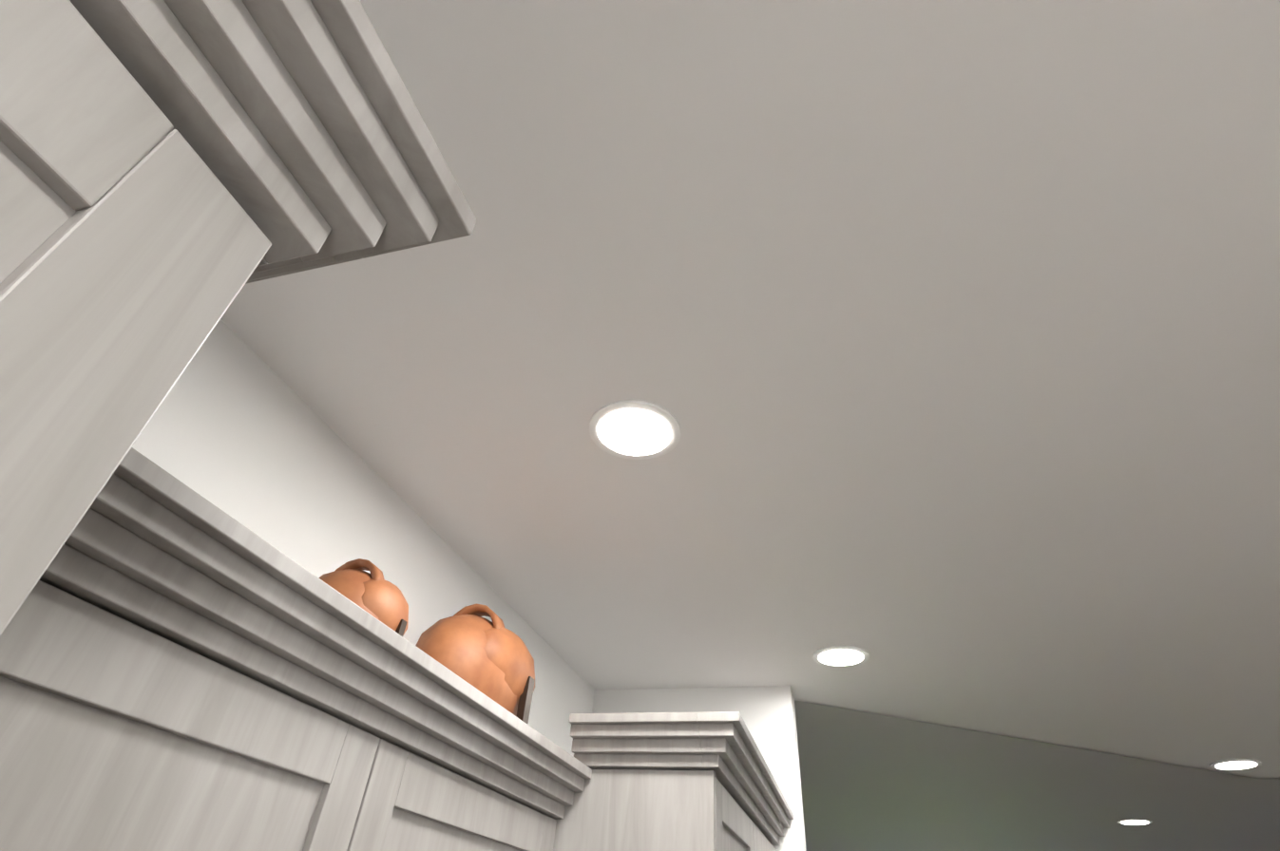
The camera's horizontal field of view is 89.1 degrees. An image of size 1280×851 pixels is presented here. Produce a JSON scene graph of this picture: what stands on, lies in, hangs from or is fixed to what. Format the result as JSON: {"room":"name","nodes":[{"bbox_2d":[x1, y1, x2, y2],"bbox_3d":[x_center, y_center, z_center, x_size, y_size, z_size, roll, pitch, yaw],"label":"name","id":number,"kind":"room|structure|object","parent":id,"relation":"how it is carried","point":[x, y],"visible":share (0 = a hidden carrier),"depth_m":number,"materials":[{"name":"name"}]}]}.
{"room":"kitchen","nodes":[
{"label":"kitchen","id":0,"kind":"room"},
{"bbox_2d":[131,320,594,757],"bbox_3d":[-0.721,1.176,0.448,0.115,2.850,3.315,-7,-40,14],"label":"wall","id":1,"kind":"structure","parent":0,"point":[238,429],"depth_m":1.18,"materials":[{"name":"paint"}]},
{"bbox_2d":[0,447,592,850],"bbox_3d":[-0.476,0.722,0.572,0.396,1.003,1.194,-7,-40,14],"label":"upper cabinet","id":2,"kind":"object","parent":1,"relation":"attached to","point":[184,668],"visible":1,"depth_m":0.59,"materials":[{"name":"grey wood"}]},
{"bbox_2d":[318,558,408,636],"bbox_3d":[-0.448,0.300,0.997,0.156,0.184,0.170,-7,-40,14],"label":"clay pot","id":3,"kind":"object","parent":2,"relation":"on","point":[376,595],"visible":0.4,"depth_m":0.98,"materials":[{"name":"orange ceramic"}]},
{"bbox_2d":[415,603,534,724],"bbox_3d":[-0.339,0.508,1.311,0.208,0.268,0.330,-7,-40,14],"label":"clay pot","id":4,"kind":"object","parent":2,"relation":"on","point":[493,660],"visible":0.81,"depth_m":1.25,"materials":[{"name":"orange ceramic"}]},
{"bbox_2d":[592,686,806,850],"bbox_3d":[0.105,2.103,1.514,0.720,2.850,0.150,-7,-40,14],"label":"wall","id":5,"kind":"structure","parent":0,"point":[768,715],"depth_m":2.25,"materials":[{"name":"paint"}]},
{"bbox_2d":[220,0,1279,850],"bbox_3d":[-1.460,1.371,3.101,10.900,0.085,9.680,-7,-40,14],"label":"ceiling","id":6,"kind":"structure","parent":0,"point":[939,340],"depth_m":1.06,"materials":[{"name":"paint"}]},
{"bbox_2d":[589,400,680,459],"bbox_3d":[-0.010,0.012,1.200,0.170,0.008,0.170,-7,-40,14],"label":"recessed light","id":7,"kind":"object","parent":6,"relation":"in","point":[632,429],"visible":1,"depth_m":1.19,"materials":[{"name":"paint"}]},
{"bbox_2d":[812,646,869,667],"bbox_3d":[0.620,0.715,2.007,0.170,0.008,0.170,-7,-40,14],"label":"recessed light","id":8,"kind":"object","parent":6,"relation":"in","point":[841,656],"visible":1,"depth_m":1.99,"materials":[{"name":"paint"}]},
{"bbox_2d":[1117,820,1152,825],"bbox_3d":[2.808,2.251,3.690,0.170,0.008,0.170,-7,-40,14],"label":"recessed light","id":9,"kind":"object","parent":6,"relation":"in","point":[1135,822],"visible":0.83,"depth_m":3.67,"materials":[{"name":"paint"}]},
{"bbox_2d":[1209,759,1261,770],"bbox_3d":[2.432,1.386,2.655,0.170,0.008,0.170,-7,-40,14],"label":"recessed light","id":10,"kind":"object","parent":6,"relation":"attached to","point":[1234,764],"visible":0.94,"depth_m":2.64,"materials":[{"name":"paint"}]},
{"bbox_3d":[0.515,3.362,0.719,6.400,0.050,9.680,-7,-40,14],"label":"floor","id":11,"kind":"structure","parent":0,"visible":0},
{"bbox_2d":[0,0,476,635],"bbox_3d":[-0.651,0.561,-0.631,0.696,2.463,0.989,-7,-40,14],"label":"pantry cabinet","id":12,"kind":"object","parent":11,"relation":"on","point":[177,177],"visible":1,"depth_m":0.27,"materials":[{"name":"grey wood"}]},
{"bbox_2d":[553,711,793,850],"bbox_3d":[-0.082,1.870,0.935,0.696,2.463,1.086,-7,-40,14],"label":"tall cabinet","id":13,"kind":"object","parent":11,"relation":"on","point":[681,782],"visible":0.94,"depth_m":1.24,"materials":[{"name":"grey wood"}]}
]}

